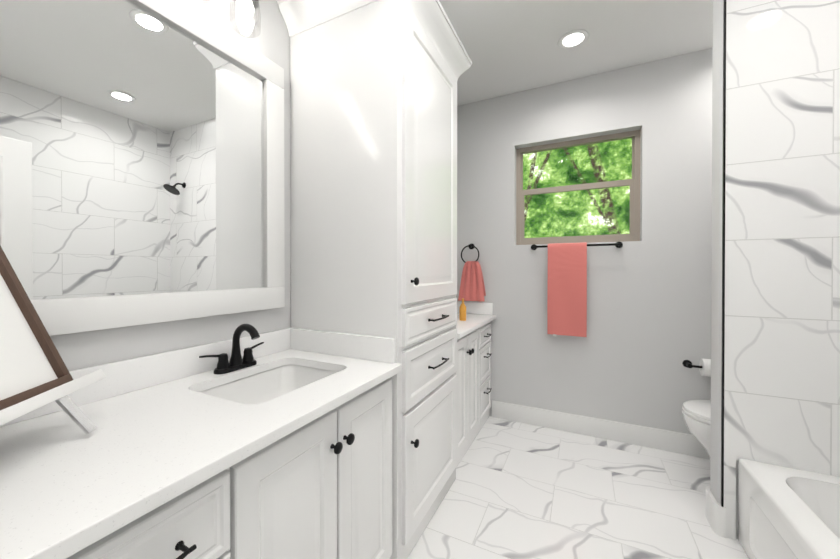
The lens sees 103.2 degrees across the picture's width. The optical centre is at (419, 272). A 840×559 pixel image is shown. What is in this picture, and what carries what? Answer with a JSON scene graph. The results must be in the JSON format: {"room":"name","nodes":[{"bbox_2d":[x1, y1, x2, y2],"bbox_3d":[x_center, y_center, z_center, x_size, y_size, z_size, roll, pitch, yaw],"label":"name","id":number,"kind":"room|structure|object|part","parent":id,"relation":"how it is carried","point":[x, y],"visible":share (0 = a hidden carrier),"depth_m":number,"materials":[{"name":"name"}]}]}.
{"room":"bathroom","nodes":[
{"label":"bathroom","id":0,"kind":"room"},
{"bbox_2d":[50,0,290,370],"bbox_3d":[-0.635,-0.118,1.782,0.150,2.710,3.390,0,0,26],"label":"wall","id":1,"kind":"structure","parent":0,"point":[79,350],"depth_m":1.30,"materials":[{"name":"white paint"}]},
{"bbox_2d":[0,0,284,335],"bbox_3d":[-0.908,-0.387,1.010,0.032,1.104,1.207,0,0,26],"label":"mirror","id":2,"kind":"object","parent":1,"relation":"attached to","point":[141,162],"visible":1,"depth_m":1.05,"materials":[{"name":"white mirror"}]},
{"bbox_2d":[0,328,291,427],"bbox_3d":[-0.556,0.317,1.746,0.020,0.099,2.984,0,0,26],"label":"backsplash","id":3,"kind":"structure","parent":1,"relation":"attached to","point":[122,376],"depth_m":1.06,"materials":[{"name":"white stone"}]},
{"bbox_2d":[191,0,260,37],"bbox_3d":[-0.818,-1.083,1.050,0.154,0.282,0.795,0,0,26],"label":"sconce","id":4,"kind":"object","parent":1,"relation":"attached to","point":[245,9],"visible":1,"depth_m":1.28,"materials":[{"name":"grey"}]},
{"bbox_2d":[439,0,712,105],"bbox_3d":[0.645,-1.530,1.148,3.100,0.120,3.390,0,0,26],"label":"ceiling","id":5,"kind":"structure","parent":0,"point":[511,46],"depth_m":2.08,"materials":[{"name":"white paint"}]},
{"bbox_2d":[558,29,588,48],"bbox_3d":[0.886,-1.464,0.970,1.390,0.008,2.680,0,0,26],"label":"recessed light","id":6,"kind":"object","parent":5,"relation":"in","point":[585,33],"depth_m":2.10,"materials":[{"name":"white plastic"}]},
{"bbox_3d":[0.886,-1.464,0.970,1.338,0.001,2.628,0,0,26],"label":"led recessed ceiling light","id":7,"kind":"part","parent":6,"relation":"part of","materials":[{"name":"white plastic"}]},
{"bbox_2d":[407,416,748,558],"bbox_3d":[0.645,1.300,1.165,3.100,0.120,3.390,0,0,26],"label":"floor","id":8,"kind":"structure","parent":0,"point":[518,490],"depth_m":1.78,"materials":[{"name":"tile"}]},
{"bbox_2d":[284,0,463,558],"bbox_3d":[-0.198,-0.015,1.797,0.618,2.504,0.700,0,0,26],"label":"tall cabinet","id":9,"kind":"object","parent":8,"relation":"on","point":[373,83],"depth_m":1.46,"materials":[{"name":"white wood"}]},
{"bbox_2d":[0,348,399,558],"bbox_3d":[-0.646,0.388,0.878,0.622,0.030,1.345,0,0,26],"label":"countertop","id":10,"kind":"structure","parent":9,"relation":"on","point":[65,491],"depth_m":0.71,"materials":[{"name":"white stone"}]},
{"bbox_2d":[0,246,104,433],"bbox_3d":[-0.827,0.139,0.586,0.448,0.462,0.472,0,0,26],"label":"framed picture","id":11,"kind":"object","parent":10,"relation":"on","point":[32,364],"visible":1,"depth_m":0.73,"materials":[{"name":"white paper"}]},
{"bbox_3d":[-0.862,0.089,0.574,0.394,0.363,0.421,0,0,26],"label":"frame","id":12,"kind":"part","parent":11,"relation":"part of","materials":[{"name":"brown wood"}]},
{"bbox_2d":[196,324,267,375],"bbox_3d":[-0.664,0.282,1.258,0.153,0.175,0.260,0,0,26],"label":"faucet","id":13,"kind":"object","parent":10,"relation":"on","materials":[{"name":"black metal"}]},
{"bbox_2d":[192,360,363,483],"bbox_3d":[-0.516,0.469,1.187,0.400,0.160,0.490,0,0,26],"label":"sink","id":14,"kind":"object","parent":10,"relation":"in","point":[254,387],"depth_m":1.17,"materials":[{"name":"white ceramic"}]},
{"bbox_2d":[292,328,395,363],"bbox_3d":[-0.359,0.319,1.475,0.571,0.099,0.020,0,0,26],"label":"backsplash","id":15,"kind":"structure","parent":9,"relation":"attached to","point":[306,339],"depth_m":1.45,"materials":[{"name":"white stone"}]},
{"bbox_3d":[-0.173,-1.201,1.778,0.671,0.130,0.848,0,0,26],"label":"crown","id":16,"kind":"part","parent":9,"relation":"part of","materials":[{"name":"white wood"}]},
{"bbox_2d":[464,328,479,454],"bbox_3d":[0.060,0.814,2.371,0.582,0.840,0.546,0,0,26],"label":"base cabinet","id":17,"kind":"object","parent":8,"relation":"on","point":[471,343],"depth_m":2.33,"materials":[{"name":"white wood"}]},
{"bbox_2d":[464,312,495,335],"bbox_3d":[0.164,0.378,2.535,0.622,0.030,0.935,0,0,26],"label":"countertop","id":18,"kind":"structure","parent":17,"relation":"on","point":[472,320],"depth_m":2.48,"materials":[{"name":"white stone"}]},
{"bbox_2d":[480,320,492,429],"bbox_3d":[0.265,0.811,2.791,0.582,0.840,0.390,0,0,26],"label":"base cabinet","id":19,"kind":"object","parent":8,"relation":"on","point":[485,333],"depth_m":2.65,"materials":[{"name":"white wood"}]},
{"bbox_2d":[682,400,710,456],"bbox_3d":[1.917,0.848,1.855,0.735,0.774,0.450,0,0,26],"label":"toilet","id":20,"kind":"object","parent":8,"relation":"on","point":[696,414],"visible":0.12,"depth_m":1.93,"materials":[{"name":"white ceramic"}]},
{"bbox_2d":[738,458,839,558],"bbox_3d":[1.469,1.048,0.678,0.767,0.389,1.532,0,0,26],"label":"bathtub","id":21,"kind":"object","parent":8,"relation":"on","point":[784,512],"visible":1,"depth_m":1.32,"materials":[{"name":"white ceramic"}]},
{"bbox_2d":[456,48,712,434],"bbox_3d":[1.274,-0.123,2.602,2.560,2.710,0.160,0,0,26],"label":"wall","id":22,"kind":"structure","parent":0,"point":[648,313],"depth_m":2.44,"materials":[{"name":"white paint"}]},
{"bbox_2d":[458,243,485,301],"bbox_3d":[0.451,-0.003,2.867,0.232,0.496,0.084,0,0,26],"label":"towel ring","id":23,"kind":"object","parent":22,"relation":"attached to","point":[472,286],"visible":0.98,"depth_m":2.84,"materials":[{"name":"pink fabric"}]},
{"bbox_2d":[458,261,485,301],"bbox_3d":[0.447,0.074,2.860,0.232,0.342,0.066,0,0,26],"label":"towel","id":24,"kind":"object","parent":23,"relation":"hanging from","point":[472,287],"depth_m":2.83,"materials":[{"name":"pink fabric"}]},
{"bbox_2d":[464,302,491,315],"bbox_3d":[0.360,0.310,2.948,0.571,0.099,0.020,0,0,26],"label":"backsplash","id":25,"kind":"structure","parent":22,"relation":"attached to","point":[484,309],"depth_m":2.86,"materials":[{"name":"white stone"}]},
{"bbox_2d":[531,242,622,336],"bbox_3d":[1.165,0.133,2.518,0.638,0.713,0.088,0,0,26],"label":"towel rail","id":26,"kind":"object","parent":22,"relation":"attached to","point":[567,293],"visible":1,"depth_m":2.50,"materials":[{"name":"pink fabric"}]},
{"bbox_2d":[547,242,586,336],"bbox_3d":[1.112,0.128,2.523,0.271,0.699,0.051,0,0,26],"label":"towel","id":27,"kind":"object","parent":26,"relation":"hanging from","point":[567,262],"depth_m":2.50,"materials":[{"name":"pink fabric"}]},
{"bbox_2d":[516,130,639,244],"bbox_3d":[1.226,-0.633,2.656,0.885,0.820,0.050,0,0,26],"label":"window","id":28,"kind":"structure","parent":22,"relation":"in","point":[633,183],"depth_m":2.61,"materials":[{"name":"beige wood"}]},
{"bbox_2d":[492,400,709,458],"bbox_3d":[1.359,1.165,2.118,1.972,0.140,0.649,0,0,26],"label":"baseboard","id":29,"kind":"structure","parent":22,"relation":"attached to","point":[672,441],"depth_m":2.46,"materials":[{"name":"white"}]},
{"bbox_2d":[682,359,710,376],"bbox_3d":[1.851,0.619,2.170,0.202,0.110,0.115,0,0,26],"label":"paper holder","id":30,"kind":"object","parent":22,"relation":"attached to","point":[704,366],"visible":0.65,"depth_m":2.16,"materials":[{"name":"white paper"}]},
{"bbox_3d":[1.860,0.619,2.190,0.202,0.052,0.071,0,0,26],"label":"arm","id":31,"kind":"part","parent":30,"relation":"part of"},
{"bbox_2d":[710,0,738,538],"bbox_3d":[1.821,-0.116,1.445,0.840,2.710,0.140,0,0,26],"label":"wall","id":32,"kind":"structure","parent":0,"point":[716,260],"depth_m":1.61,"materials":[{"name":"white paint"}]},
{"bbox_2d":[705,486,726,537],"bbox_3d":[1.449,1.168,1.634,0.048,0.140,0.176,0,0,26],"label":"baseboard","id":33,"kind":"structure","parent":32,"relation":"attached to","point":[716,513],"depth_m":1.58,"materials":[{"name":"white"}]},
{"bbox_2d":[721,0,725,506],"bbox_3d":[1.419,-0.116,1.556,0.006,2.709,0.012,0,0,26],"label":"trim","id":34,"kind":"structure","parent":32,"relation":"attached to","point":[723,253],"depth_m":1.55,"materials":[{"name":"black metal"}]},
{"bbox_2d":[724,458,735,539],"bbox_3d":[1.442,1.053,1.552,0.044,0.370,0.010,0,0,26],"label":"wall tile","id":35,"kind":"structure","parent":32,"relation":"attached to","point":[730,485],"depth_m":1.55,"materials":[{"name":"tile"}]},
{"bbox_2d":[724,0,839,476],"bbox_3d":[1.788,-0.300,1.375,0.818,2.339,0.010,0,0,26],"label":"wall tile","id":36,"kind":"structure","parent":32,"relation":"attached to","point":[782,303],"depth_m":1.46,"materials":[{"name":"tile"}]},
{"label":"outside","id":37,"kind":"structure","parent":0,"visible":0},
{"bbox_2d":[523,138,631,237],"bbox_3d":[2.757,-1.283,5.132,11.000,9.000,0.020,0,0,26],"label":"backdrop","id":38,"kind":"structure","parent":37,"point":[589,208],"depth_m":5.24,"materials":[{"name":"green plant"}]}
]}

